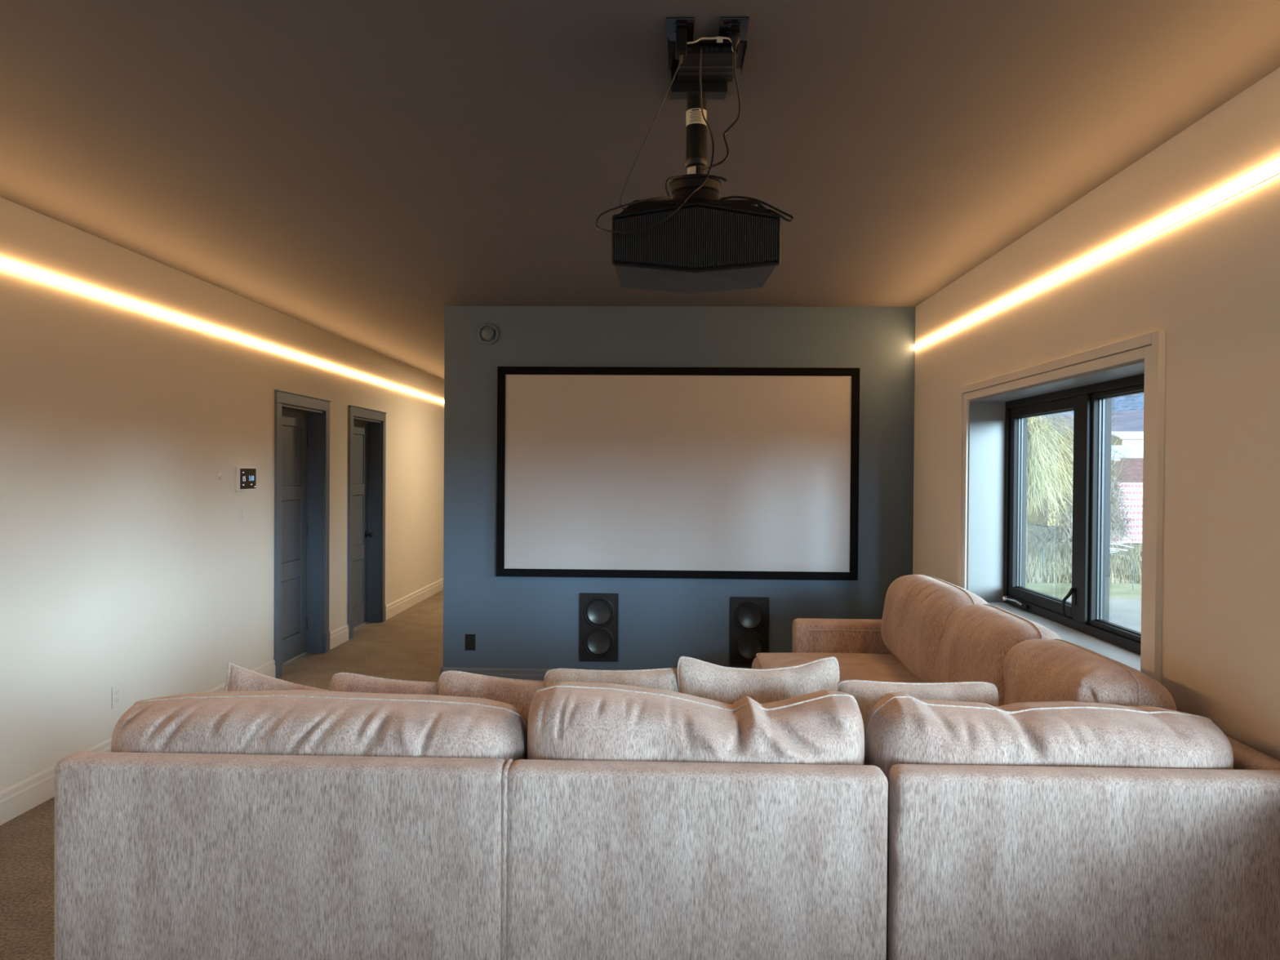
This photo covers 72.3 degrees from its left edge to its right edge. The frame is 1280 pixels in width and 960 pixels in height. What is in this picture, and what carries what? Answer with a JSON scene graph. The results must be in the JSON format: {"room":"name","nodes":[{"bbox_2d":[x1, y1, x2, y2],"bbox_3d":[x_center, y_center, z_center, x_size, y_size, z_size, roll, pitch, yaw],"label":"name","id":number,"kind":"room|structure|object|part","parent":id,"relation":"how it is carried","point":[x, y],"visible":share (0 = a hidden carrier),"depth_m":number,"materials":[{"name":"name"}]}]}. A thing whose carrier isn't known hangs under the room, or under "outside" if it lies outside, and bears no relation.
{"room":"home theater","nodes":[
{"label":"home theater","id":0,"kind":"room"},
{"bbox_2d":[0,590,443,959],"bbox_3d":[-0.544,1.612,4.934,5.659,0.200,17.200,0,1,2],"label":"floor","id":1,"kind":"structure","parent":0,"point":[407,646],"depth_m":4.05,"materials":[{"name":"beige carpet"}]},
{"bbox_2d":[53,751,888,959],"bbox_3d":[-0.453,1.146,2.833,2.243,0.775,1.026,0,1,2],"label":"sofa section","id":2,"kind":"object","parent":1,"relation":"on","point":[158,855],"visible":0.98,"depth_m":2.33,"materials":[{"name":"beige fabric"}]},
{"bbox_3d":[-0.973,1.117,2.393,1.224,0.715,0.112,0,1,2],"label":"panel","id":3,"kind":"part","parent":2,"relation":"part of","materials":[{"name":"fabric"}]},
{"bbox_2d":[111,689,528,761],"bbox_3d":[-0.942,0.872,2.637,1.237,0.448,0.381,0,1,2],"label":"cushion","id":4,"kind":"object","parent":2,"relation":"on","point":[288,722],"visible":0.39,"depth_m":2.49,"materials":[{"name":"beige fabric"}]},
{"bbox_2d":[527,681,864,764],"bbox_3d":[0.160,0.860,2.597,0.992,0.489,0.410,0,1,2],"label":"cushion","id":5,"kind":"object","parent":2,"relation":"on","point":[567,720],"visible":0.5,"depth_m":2.45,"materials":[{"name":"beige fabric"}]},
{"bbox_3d":[0.147,1.125,2.361,1.014,0.714,0.112,0,1,2],"label":"panel","id":6,"kind":"part","parent":2,"relation":"part of","materials":[{"name":"fabric"}]},
{"bbox_3d":[-0.889,1.135,3.118,1.158,0.211,0.563,0,1,2],"label":"seat cushion","id":7,"kind":"object","parent":2,"relation":"on","visible":0},
{"bbox_2d":[223,662,328,691],"bbox_3d":[-1.300,0.891,3.135,0.208,0.514,0.570,1,1,45],"label":"throw pillow","id":8,"kind":"object","parent":7,"relation":"on","point":[238,678],"visible":0.09,"depth_m":3.06,"materials":[{"name":"fabric"}]},
{"bbox_2d":[328,672,438,694],"bbox_3d":[-0.883,0.892,3.064,0.484,0.418,0.199,0,1,-3],"label":"throw pillow","id":9,"kind":"object","parent":7,"relation":"on","point":[340,682],"visible":0.12,"depth_m":3.06,"materials":[{"name":"fabric"}]},
{"bbox_2d":[437,670,546,721],"bbox_3d":[-0.482,0.890,3.053,0.523,0.431,0.207,0,1,-2],"label":"throw pillow","id":10,"kind":"object","parent":7,"relation":"on","point":[519,693],"visible":0.14,"depth_m":3.04,"materials":[{"name":"fabric"}]},
{"bbox_3d":[0.169,1.143,3.088,1.071,0.211,0.563,0,1,2],"label":"seat cushion","id":11,"kind":"object","parent":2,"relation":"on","visible":0},
{"bbox_2d":[543,667,679,692],"bbox_3d":[-0.078,0.865,3.039,0.524,0.411,0.195,0,1,0],"label":"throw pillow","id":12,"kind":"object","parent":11,"relation":"on","point":[658,678],"visible":0.17,"depth_m":3.05,"materials":[{"name":"fabric"}]},
{"bbox_2d":[676,656,839,704],"bbox_3d":[0.410,0.842,2.994,0.566,0.464,0.189,0,1,0],"label":"throw pillow","id":13,"kind":"object","parent":11,"relation":"on","point":[697,677],"visible":0.3,"depth_m":2.98,"materials":[{"name":"fabric"}]},
{"bbox_2d":[791,617,892,653],"bbox_3d":[1.333,1.143,4.432,1.028,0.775,2.125,0,1,2],"label":"armrest","id":14,"kind":"object","parent":1,"relation":"on","point":[809,635],"visible":0.08,"depth_m":5.32,"materials":[{"name":"fabric"}]},
{"bbox_3d":[1.140,1.142,3.869,0.993,0.211,0.981,0,1,2],"label":"seat cushion","id":15,"kind":"object","parent":14,"relation":"on","visible":0},
{"bbox_2d":[933,604,1062,706],"bbox_3d":[1.575,0.829,3.847,0.398,0.502,0.773,0,1,1],"label":"cushion","id":16,"kind":"object","parent":15,"relation":"on","point":[976,640],"visible":0.41,"depth_m":3.71,"materials":[{"name":"beige fabric"}]},
{"bbox_2d":[886,736,1279,959],"bbox_3d":[1.240,1.156,2.817,1.122,0.779,1.090,0,1,2],"label":"sofa section","id":17,"kind":"object","parent":1,"relation":"on","point":[987,862],"visible":0.86,"depth_m":2.28,"materials":[{"name":"beige fabric"}]},
{"bbox_2d":[887,855,888,871],"bbox_3d":[1.142,1.150,3.076,0.942,0.211,0.596,0,1,2],"label":"seat cushion","id":18,"kind":"object","parent":17,"relation":"on","point":[887,855],"visible":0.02,"depth_m":2.79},
{"bbox_2d":[837,680,998,729],"bbox_3d":[0.944,0.887,2.966,0.553,0.398,0.185,0,1,4],"label":"throw pillow","id":19,"kind":"object","parent":18,"relation":"on","point":[866,693],"visible":0.16,"depth_m":2.96,"materials":[{"name":"fabric"}]},
{"bbox_2d":[1003,639,1177,711],"bbox_3d":[1.558,0.847,3.123,0.404,0.480,0.723,0,1,5],"label":"cushion","id":20,"kind":"object","parent":18,"relation":"on","point":[1035,670],"visible":0.4,"depth_m":2.98,"materials":[{"name":"beige fabric"}]},
{"bbox_2d":[864,692,1233,856],"bbox_3d":[1.177,0.875,2.578,1.026,0.472,0.389,0,1,2],"label":"cushion","id":21,"kind":"object","parent":17,"relation":"on","point":[900,727],"visible":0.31,"depth_m":2.43,"materials":[{"name":"beige fabric"}]},
{"bbox_3d":[1.751,1.132,2.857,0.103,0.715,0.979,0,1,2],"label":"panel","id":22,"kind":"part","parent":17,"relation":"part of","materials":[{"name":"fabric"}]},
{"bbox_2d":[0,196,444,790],"bbox_3d":[-2.862,0.125,4.986,0.200,2.739,16.600,0,1,2],"label":"wall","id":23,"kind":"structure","parent":0,"point":[126,558],"depth_m":4.87,"materials":[{"name":"beige paint"}]},
{"bbox_2d":[111,683,120,709],"bbox_3d":[-2.775,1.147,4.649,0.008,0.117,0.074,0,1,2],"label":"wall outlet","id":24,"kind":"object","parent":23,"relation":"attached to","point":[116,690],"visible":1,"depth_m":4.64,"materials":[{"name":"white plastic"}]},
{"bbox_2d":[115,696,119,703],"bbox_3d":[-2.772,1.167,4.649,0.002,0.030,0.034,0,1,2],"label":"socket","id":25,"kind":"object","parent":24,"relation":"attached to","point":[117,698],"depth_m":4.65,"materials":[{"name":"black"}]},
{"bbox_2d":[115,688,119,695],"bbox_3d":[-2.772,1.125,4.649,0.002,0.030,0.034,0,1,2],"label":"socket","id":26,"kind":"object","parent":24,"relation":"attached to","point":[117,691],"depth_m":4.65,"materials":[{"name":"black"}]},
{"bbox_2d":[0,659,275,825],"bbox_3d":[-2.861,1.456,1.613,0.016,0.145,9.832,0,1,2],"label":"baseboard","id":27,"kind":"structure","parent":23,"relation":"attached to","point":[18,798],"depth_m":4.04,"materials":[{"name":"beige paint"}]},
{"bbox_2d":[218,472,222,479],"bbox_3d":[-2.733,-0.025,5.721,0.013,0.044,0.044,0,1,2],"label":"wall sensor","id":28,"kind":"object","parent":23,"relation":"attached to","point":[220,474],"visible":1,"depth_m":5.71,"materials":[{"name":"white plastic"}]},
{"bbox_2d":[0,258,444,403],"bbox_3d":[-2.705,-0.972,6.521,0.010,0.037,11.100,0,1,2],"label":"light strip","id":29,"kind":"object","parent":23,"relation":"attached to","point":[4,264],"visible":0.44,"depth_m":5.11,"materials":[{"name":"plastic"}]},
{"bbox_2d":[240,506,245,523],"bbox_3d":[-2.729,0.238,6.025,0.009,0.117,0.074,0,1,2],"label":"light switch","id":30,"kind":"object","parent":23,"relation":"attached to","point":[242,508],"visible":1,"depth_m":6.01,"materials":[{"name":"white plastic"}]},
{"bbox_2d":[235,466,256,491],"bbox_3d":[-2.716,-0.007,6.046,0.029,0.168,0.260,0,1,2],"label":"control panel","id":31,"kind":"object","parent":23,"relation":"attached to","point":[245,477],"visible":1,"depth_m":6.01,"materials":[{"name":"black plastic"}]},
{"bbox_2d":[273,389,331,678],"bbox_3d":[-2.781,0.399,7.033,0.208,2.152,1.044,0,1,2],"label":"door","id":32,"kind":"structure","parent":23,"relation":"in","point":[301,434],"depth_m":7.31,"materials":[{"name":"blue paint"}]},
{"bbox_3d":[-2.709,0.370,6.559,0.020,1.894,0.085,0,1,2],"label":"casing","id":33,"kind":"part","parent":32,"relation":"part of","materials":[{"name":"blue paint"}]},
{"bbox_3d":[-2.860,1.041,7.042,0.021,0.457,0.578,0,1,2],"label":"panel","id":34,"kind":"part","parent":32,"relation":"part of","materials":[{"name":"blue paint"}]},
{"bbox_3d":[-2.850,-0.191,7.029,0.021,0.482,0.578,0,1,2],"label":"panel","id":35,"kind":"part","parent":32,"relation":"part of","materials":[{"name":"blue paint"}]},
{"bbox_3d":[-2.855,0.414,7.035,0.021,0.492,0.578,0,1,2],"label":"panel","id":36,"kind":"part","parent":32,"relation":"part of","materials":[{"name":"blue paint"}]},
{"bbox_3d":[-2.688,-0.624,7.021,0.020,0.085,1.028,0,1,2],"label":"head casing","id":37,"kind":"part","parent":32,"relation":"part of","materials":[{"name":"blue paint"}]},
{"bbox_3d":[-2.682,0.361,7.502,0.020,1.894,0.085,0,1,2],"label":"casing","id":38,"kind":"part","parent":32,"relation":"part of","materials":[{"name":"blue paint"}]},
{"bbox_2d":[329,623,349,649],"bbox_3d":[-2.683,1.395,7.800,0.016,0.145,0.490,0,1,2],"label":"baseboard","id":39,"kind":"structure","parent":23,"relation":"attached to","point":[339,636],"depth_m":7.80,"materials":[{"name":"beige paint"}]},
{"bbox_2d":[347,404,386,639],"bbox_3d":[-2.738,0.384,8.546,0.208,2.152,1.036,0,1,2],"label":"door","id":40,"kind":"structure","parent":23,"relation":"in","point":[366,437],"depth_m":8.88,"materials":[{"name":"blue paint"}]},
{"bbox_3d":[-2.665,0.355,8.076,0.020,1.894,0.085,0,1,2],"label":"casing","id":41,"kind":"part","parent":40,"relation":"part of","materials":[{"name":"blue paint"}]},
{"bbox_3d":[-2.816,1.027,8.555,0.021,0.457,0.570,0,1,2],"label":"panel","id":42,"kind":"part","parent":40,"relation":"part of","materials":[{"name":"blue paint"}]},
{"bbox_3d":[-2.807,-0.206,8.543,0.021,0.482,0.570,0,1,2],"label":"panel","id":43,"kind":"part","parent":40,"relation":"part of","materials":[{"name":"blue paint"}]},
{"bbox_3d":[-2.811,0.399,8.549,0.021,0.492,0.570,0,1,2],"label":"panel","id":44,"kind":"part","parent":40,"relation":"part of","materials":[{"name":"blue paint"}]},
{"bbox_3d":[-2.644,-0.639,8.534,0.020,0.085,1.020,0,1,2],"label":"head casing","id":45,"kind":"part","parent":40,"relation":"part of","materials":[{"name":"blue paint"}]},
{"bbox_3d":[-2.750,0.556,8.893,0.066,0.064,0.064,0,1,2],"label":"knob","id":46,"kind":"part","parent":40,"relation":"part of","materials":[{"name":"metal"}]},
{"bbox_3d":[-2.638,0.346,9.011,0.020,1.894,0.085,0,1,2],"label":"casing","id":47,"kind":"part","parent":40,"relation":"part of","materials":[{"name":"blue paint"}]},
{"bbox_2d":[386,577,443,619],"bbox_3d":[-2.586,1.362,11.178,0.016,0.145,4.230,0,1,2],"label":"baseboard","id":48,"kind":"structure","parent":23,"relation":"attached to","point":[393,608],"depth_m":10.10,"materials":[{"name":"beige paint"}]},
{"bbox_2d":[0,0,1279,379],"bbox_3d":[-0.523,-1.327,4.904,5.659,0.200,17.200,0,1,2],"label":"ceiling","id":49,"kind":"structure","parent":0,"point":[357,171],"depth_m":3.02,"materials":[{"name":"white paint"}]},
{"bbox_2d":[666,17,694,41],"bbox_3d":[0.106,-1.192,2.323,0.074,0.008,0.117,0,1,2],"label":"outlet","id":50,"kind":"object","parent":49,"relation":"attached to","point":[672,23],"visible":0.79,"depth_m":2.30,"materials":[{"name":"black plastic"}]},
{"bbox_2d":[673,23,686,30],"bbox_3d":[0.105,-1.189,2.302,0.034,0.002,0.030,0,1,2],"label":"socket","id":51,"kind":"object","parent":50,"relation":"attached to","point":[675,25],"depth_m":2.29,"materials":[{"name":"black"}]},
{"bbox_2d":[675,27,687,63],"bbox_3d":[0.110,-1.147,2.327,0.029,0.082,0.050,0,1,2],"label":"power adapter","id":52,"kind":"object","parent":50,"relation":"hanging from","point":[681,33],"visible":0.98,"depth_m":2.30,"materials":[{"name":"black plastic"}]},
{"bbox_2d":[667,40,746,199],"bbox_3d":[0.187,-0.998,2.571,0.216,0.401,0.360,0,1,2],"label":"mount","id":53,"kind":"object","parent":49,"relation":"hanging from","point":[695,125],"visible":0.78,"depth_m":2.56,"materials":[{"name":"metal"}]},
{"bbox_2d":[688,109,701,122],"bbox_3d":[0.163,-1.071,2.577,0.036,0.035,0.006,1,1,10],"label":"label","id":54,"kind":"object","parent":53,"relation":"attached to","point":[695,115],"depth_m":2.58,"materials":[{"name":"white"}]},
{"bbox_2d":[611,200,781,293],"bbox_3d":[0.160,-0.677,2.623,0.462,0.235,0.544,0,1,2],"label":"projector","id":55,"kind":"object","parent":53,"relation":"hanging from","point":[706,246],"visible":0.98,"depth_m":2.38,"materials":[{"name":"black plastic"}]},
{"bbox_2d":[619,58,681,209],"bbox_3d":[0.020,-0.943,2.394,0.053,0.362,0.221,0,1,-41],"label":"cable","id":56,"kind":"object","parent":55,"relation":"on","point":[680,59],"visible":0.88,"depth_m":2.38,"materials":[{"name":"plastic"}]},
{"bbox_2d":[595,47,714,232],"bbox_3d":[0.070,-0.912,2.395,0.351,0.501,0.157,0,1,-20],"label":"cable","id":57,"kind":"object","parent":55,"relation":"attached to","point":[701,48],"visible":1,"depth_m":2.39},
{"bbox_2d":[665,174,727,199],"bbox_3d":[0.159,-0.837,2.516,0.184,0.083,0.025,0,1,-12],"label":"cable","id":58,"kind":"object","parent":55,"relation":"attached to","point":[690,175],"visible":0.98,"depth_m":2.52,"materials":[{"name":"plastic"}]},
{"bbox_2d":[614,207,777,268],"bbox_3d":[0.152,-0.652,2.380,0.443,0.161,0.052,0,1,2],"label":"grille","id":59,"kind":"object","parent":55,"relation":"attached to","point":[692,237],"depth_m":2.37,"materials":[{"name":"black plastic"}]},
{"bbox_2d":[720,195,793,222],"bbox_3d":[0.318,-0.751,2.429,0.216,0.098,0.030,1,1,27],"label":"cable","id":60,"kind":"object","parent":55,"relation":"attached to","point":[730,197],"visible":0.99,"depth_m":2.42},
{"bbox_3d":[0.176,-1.191,2.647,0.170,0.016,0.205,0,1,2],"label":"plate","id":61,"kind":"part","parent":53,"relation":"part of","materials":[{"name":"metal"}]},
{"bbox_3d":[0.186,-1.186,2.467,0.216,0.022,0.155,0,1,2],"label":"ceiling plate","id":62,"kind":"part","parent":53,"relation":"part of","materials":[{"name":"metal"}]},
{"bbox_2d":[677,45,737,82],"bbox_3d":[0.187,-1.170,2.445,0.162,0.046,0.179,0,1,2],"label":"signal box","id":63,"kind":"object","parent":53,"relation":"attached to","point":[717,61],"visible":0.76,"depth_m":2.43,"materials":[{"name":"black plastic"}]},
{"bbox_2d":[686,36,733,50],"bbox_3d":[0.187,-1.165,2.343,0.127,0.023,0.034,0,1,2],"label":"lead","id":64,"kind":"object","parent":63,"relation":"on","point":[719,39],"visible":0.96,"depth_m":2.33,"materials":[{"name":"plastic"}]},
{"bbox_2d":[702,50,741,169],"bbox_3d":[0.249,-1.022,2.456,0.070,0.253,0.238,0,1,-16],"label":"cable","id":65,"kind":"object","parent":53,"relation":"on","point":[729,128],"visible":0.97,"depth_m":2.47,"materials":[{"name":"plastic"}]},
{"bbox_2d":[718,17,749,40],"bbox_3d":[0.247,-1.191,2.319,0.074,0.008,0.117,0,1,2],"label":"outlet","id":66,"kind":"object","parent":49,"relation":"attached to","point":[727,24],"visible":0.77,"depth_m":2.30,"materials":[{"name":"black plastic"}]},
{"bbox_2d":[727,23,740,30],"bbox_3d":[0.246,-1.188,2.298,0.034,0.002,0.030,0,1,2],"label":"socket","id":67,"kind":"object","parent":66,"relation":"attached to","point":[730,26],"depth_m":2.30,"materials":[{"name":"black"}]},
{"bbox_2d":[728,31,740,51],"bbox_3d":[0.252,-1.165,2.332,0.032,0.045,0.032,0,1,2],"label":"plug","id":68,"kind":"object","parent":66,"relation":"attached to","point":[735,36],"visible":1,"depth_m":2.32,"materials":[{"name":"black plastic"}]},
{"bbox_2d":[443,306,915,670],"bbox_3d":[0.265,0.134,6.328,3.344,2.739,0.160,0,1,2],"label":"wall","id":69,"kind":"structure","parent":0,"point":[516,622],"depth_m":6.25,"materials":[{"name":"blue paint"}]},
{"bbox_2d":[465,634,475,650],"bbox_3d":[-1.220,1.165,6.296,0.074,0.117,0.008,0,1,2],"label":"wall outlet","id":70,"kind":"object","parent":69,"relation":"attached to","point":[469,638],"visible":1,"depth_m":6.29,"materials":[{"name":"black plastic"}]},
{"bbox_2d":[467,643,472,647],"bbox_3d":[-1.220,1.186,6.293,0.034,0.030,0.002,0,1,2],"label":"socket","id":71,"kind":"object","parent":70,"relation":"attached to","point":[469,645],"depth_m":6.29,"materials":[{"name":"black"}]},
{"bbox_2d":[467,637,472,641],"bbox_3d":[-1.220,1.144,6.293,0.034,0.030,0.002,0,1,2],"label":"socket","id":72,"kind":"object","parent":70,"relation":"attached to","point":[469,639],"depth_m":6.29,"materials":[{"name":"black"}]},
{"bbox_2d":[477,323,498,344],"bbox_3d":[-1.086,-1.045,6.258,0.156,0.156,0.033,0,1,2],"label":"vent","id":73,"kind":"object","parent":69,"relation":"attached to","point":[489,334],"visible":1,"depth_m":6.26,"materials":[{"name":"blue paint"}]},
{"bbox_2d":[440,666,632,680],"bbox_3d":[0.237,1.432,6.253,3.344,0.145,0.016,0,1,2],"label":"baseboard","id":74,"kind":"structure","parent":69,"relation":"attached to","point":[535,674],"depth_m":6.28,"materials":[{"name":"blue paint"}]},
{"bbox_2d":[579,592,618,662],"bbox_3d":[-0.293,1.052,6.258,0.277,0.488,0.028,0,1,2],"label":"wall speaker","id":75,"kind":"object","parent":69,"relation":"attached to","point":[598,612],"visible":1,"depth_m":6.25,"materials":[{"name":"black plastic"}]},
{"bbox_2d":[496,366,859,580],"bbox_3d":[0.261,-0.050,6.223,2.560,1.494,0.044,0,1,2],"label":"projection screen","id":76,"kind":"object","parent":69,"relation":"attached to","point":[603,472],"visible":1,"depth_m":6.21,"materials":[{"name":"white fabric"}]},
{"bbox_2d":[729,596,769,666],"bbox_3d":[0.778,1.076,6.228,0.277,0.488,0.028,0,1,2],"label":"wall speaker","id":77,"kind":"object","parent":69,"relation":"attached to","point":[748,615],"visible":0.94,"depth_m":6.22,"materials":[{"name":"black plastic"}]},
{"bbox_2d":[751,652,925,682],"bbox_3d":[1.159,1.129,4.840,1.013,0.219,0.953,0,1,2],"label":"seat cushion","id":78,"kind":"object","parent":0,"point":[852,666],"visible":0.19,"depth_m":4.90,"materials":[{"name":"fabric"}]},
{"bbox_2d":[880,574,989,682],"bbox_3d":[1.596,0.808,4.752,0.406,0.527,1.113,0,1,1],"label":"cushion","id":79,"kind":"object","parent":78,"relation":"on","point":[917,609],"visible":0.67,"depth_m":4.54,"materials":[{"name":"beige fabric"}]},
{"bbox_2d":[912,66,1279,760],"bbox_3d":[2.025,0.162,4.846,0.260,2.739,16.600,0,1,2],"label":"wall","id":80,"kind":"structure","parent":0,"point":[1210,279],"depth_m":2.92,"materials":[{"name":"beige paint"}]},
{"bbox_2d":[957,329,1165,684],"bbox_3d":[2.016,0.153,4.128,0.335,1.380,2.089,0,1,2],"label":"window","id":81,"kind":"structure","parent":80,"relation":"in","point":[993,456],"depth_m":4.10,"materials":[{"name":"paint"}]},
{"bbox_3d":[1.893,0.165,5.099,0.018,1.335,0.057,0,1,2],"label":"casing","id":82,"kind":"part","parent":81,"relation":"part of","materials":[{"name":"beige paint"}]},
{"bbox_3d":[2.058,0.668,4.848,0.031,0.028,0.231,0,1,2],"label":"crank handle","id":83,"kind":"part","parent":81,"relation":"part of","materials":[{"name":"silver metal"}]},
{"bbox_3d":[2.134,0.129,4.596,0.070,1.070,0.832,0,1,2],"label":"sash","id":84,"kind":"part","parent":81,"relation":"part of","materials":[{"name":"metal"}]},
{"bbox_3d":[1.870,-0.473,4.126,0.018,0.039,1.877,0,1,2],"label":"head casing","id":85,"kind":"part","parent":81,"relation":"part of","materials":[{"name":"beige paint"}]},
{"bbox_3d":[1.962,0.725,4.135,0.235,0.024,1.877,0,1,2],"label":"sill","id":86,"kind":"part","parent":81,"relation":"part of","materials":[{"name":"white paint"}]},
{"bbox_3d":[2.052,0.586,4.191,0.024,0.146,0.080,0,1,-28],"label":"latch handle","id":87,"kind":"part","parent":81,"relation":"part of","materials":[{"name":"black plastic"}]},
{"bbox_3d":[2.128,0.134,4.125,0.110,1.160,1.865,0,1,2],"label":"frame","id":88,"kind":"part","parent":81,"relation":"part of","materials":[{"name":"metal"}]},
{"bbox_3d":[2.109,0.139,3.651,0.070,1.070,0.828,0,1,2],"label":"fixed sash","id":89,"kind":"part","parent":81,"relation":"part of","materials":[{"name":"metal"}]},
{"bbox_3d":[1.837,0.184,3.166,0.018,1.335,0.057,0,1,2],"label":"casing","id":90,"kind":"part","parent":81,"relation":"part of","materials":[{"name":"beige paint"}]},
{"bbox_2d":[913,160,1279,350],"bbox_3d":[1.859,-0.909,3.512,0.010,0.037,5.346,0,1,2],"label":"light strip","id":91,"kind":"object","parent":80,"relation":"attached to","point":[1272,170],"visible":1,"depth_m":3.28,"materials":[{"name":"plastic"}]},
{"label":"outside","id":92,"kind":"structure","parent":0,"visible":0},
{"bbox_2d":[1026,523,1141,583],"bbox_3d":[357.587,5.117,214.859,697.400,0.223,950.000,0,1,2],"label":"ground","id":93,"kind":"structure","parent":92,"point":[1132,544],"depth_m":61.72,"materials":[{"name":"green plant"}]},
{"bbox_2d":[1027,486,1118,564],"bbox_3d":[22.434,2.127,46.475,5.649,4.372,5.684,1,1,28],"label":"shrub","id":94,"kind":"object","parent":93,"relation":"on","point":[1064,539],"visible":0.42,"depth_m":45.97,"materials":[{"name":"plant"}]},
{"bbox_2d":[1026,444,1120,525],"bbox_3d":[38.908,0.406,79.921,6.500,7.280,6.000,0,1,2],"label":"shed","id":95,"kind":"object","parent":93,"relation":"on","point":[1031,517],"visible":0.02,"depth_m":79.09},
{"bbox_2d":[1025,411,1127,565],"bbox_3d":[19.453,-0.943,44.648,9.610,10.615,9.900,0,1,-16],"label":"willow tree","id":96,"kind":"object","parent":93,"relation":"on","point":[1042,475],"visible":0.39,"depth_m":42.73,"materials":[{"name":"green plant"}]},
{"bbox_3d":[19.620,-2.144,44.532,9.853,8.209,10.190,0,1,2],"label":"crown","id":97,"kind":"part","parent":96,"relation":"part of","materials":[{"name":"plant"}]},
{"bbox_2d":[1025,541,1142,583],"bbox_3d":[25.335,4.090,45.834,20.201,0.600,19.247,0,1,2],"label":"dry grass","id":98,"kind":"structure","parent":93,"relation":"on","point":[1032,574],"depth_m":42.46,"materials":[{"name":"plant"}]},
{"bbox_2d":[1110,542,1133,556],"bbox_3d":[26.268,3.836,48.711,2.525,0.748,1.084,0,1,2],"label":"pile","id":99,"kind":"object","parent":98,"relation":"on","point":[1117,543],"visible":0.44,"depth_m":48.84,"materials":[{"name":"white"}]},
{"bbox_2d":[1031,407,1142,525],"bbox_3d":[24.378,-0.031,48.660,7.906,8.783,7.963,1,1,40],"label":"bare tree","id":100,"kind":"object","parent":93,"relation":"on","point":[1113,463],"visible":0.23,"depth_m":47.57,"materials":[{"name":"grey plant"}]},
{"bbox_2d":[1038,492,1138,552],"bbox_3d":[25.522,2.221,50.292,5.572,4.151,5.622,0,1,-25],"label":"shrub","id":101,"kind":"object","parent":93,"relation":"on","point":[1117,515],"visible":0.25,"depth_m":49.61,"materials":[{"name":"plant"}]},
{"bbox_2d":[1057,493,1138,546],"bbox_3d":[27.568,2.013,53.247,5.092,4.536,5.588,1,1,30],"label":"shrub","id":102,"kind":"object","parent":93,"relation":"on","point":[1113,510],"visible":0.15,"depth_m":52.46,"materials":[{"name":"plant"}]},
{"bbox_2d":[1110,467,1142,546],"bbox_3d":[29.490,1.556,55.130,4.806,5.441,5.005,1,1,9],"label":"shrub","id":103,"kind":"object","parent":93,"relation":"on","point":[1115,500],"visible":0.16,"depth_m":54.56,"materials":[{"name":"plant"}]},
{"bbox_2d":[1111,457,1142,482],"bbox_3d":[46.158,1.076,78.218,11.000,6.080,8.000,1,1,16],"label":"house wing","id":104,"kind":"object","parent":93,"relation":"on","point":[1139,462],"visible":0.02,"depth_m":76.94,"materials":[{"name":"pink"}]},
{"bbox_2d":[1111,482,1142,543],"bbox_3d":[34.416,2.225,59.849,5.600,4.080,1.620,0,1,2],"label":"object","id":105,"kind":"object","parent":93,"relation":"on","point":[1138,505],"visible":0.16,"depth_m":59.09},
{"bbox_2d":[1111,431,1143,445],"bbox_3d":[68.487,-1.382,120.071,10.000,10.480,9.000,0,1,2],"label":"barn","id":106,"kind":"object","parent":93,"relation":"on","point":[1130,435],"visible":0.19,"depth_m":116.54,"materials":[{"name":"white"}]},
{"bbox_2d":[1111,444,1143,457],"bbox_3d":[49.064,0.268,88.632,13.500,7.530,10.000,0,1,2],"label":"house","id":107,"kind":"structure","parent":93,"relation":"on","point":[1133,448],"depth_m":87.50,"materials":[{"name":"white"}]},
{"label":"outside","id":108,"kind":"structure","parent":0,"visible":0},
{"bbox_2d":[1060,598,1141,632],"bbox_3d":[17.567,4.662,3.292,29.000,0.128,57.500,0,1,2],"label":"driveway","id":109,"kind":"structure","parent":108,"point":[1126,613],"depth_m":29.18,"materials":[{"name":"concrete"}]},
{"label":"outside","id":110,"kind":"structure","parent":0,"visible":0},
{"bbox_2d":[1032,408,1143,444],"bbox_3d":[149.995,-12.333,248.023,365.300,31.998,295.285,0,1,2],"label":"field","id":111,"kind":"structure","parent":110,"point":[1130,418],"depth_m":320.22,"materials":[{"name":"blue"}]},
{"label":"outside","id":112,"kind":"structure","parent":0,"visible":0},
{"bbox_2d":[1030,392,1143,417],"bbox_3d":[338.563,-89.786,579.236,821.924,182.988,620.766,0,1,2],"label":"mountain","id":113,"kind":"structure","parent":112,"point":[1133,402],"depth_m":593.95},
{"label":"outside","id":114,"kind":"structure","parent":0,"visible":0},
{"bbox_2d":[1025,582,1141,599],"bbox_3d":[32.453,4.455,33.875,57.000,0.194,4.500,0,1,2],"label":"verge","id":115,"kind":"structure","parent":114,"point":[1060,590],"depth_m":34.58,"materials":[{"name":"plant"}]},
{"bbox_2d":[1042,547,1142,589],"bbox_3d":[18.852,3.728,36.353,0.101,1.320,5.872,0,1,-17],"label":"rail fence","id":116,"kind":"object","parent":115,"relation":"on","point":[1134,560],"visible":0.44,"depth_m":35.13,"materials":[{"name":"wood"}]},
{"bbox_3d":[18.004,3.694,39.136,0.048,1.320,0.056,0,1,2],"label":"post","id":117,"kind":"part","parent":116,"relation":"part of","materials":[{"name":"wood"}]},
{"bbox_3d":[19.410,3.750,34.494,0.048,1.320,0.056,0,1,2],"label":"post","id":118,"kind":"part","parent":116,"relation":"part of","materials":[{"name":"wood"}]}
]}

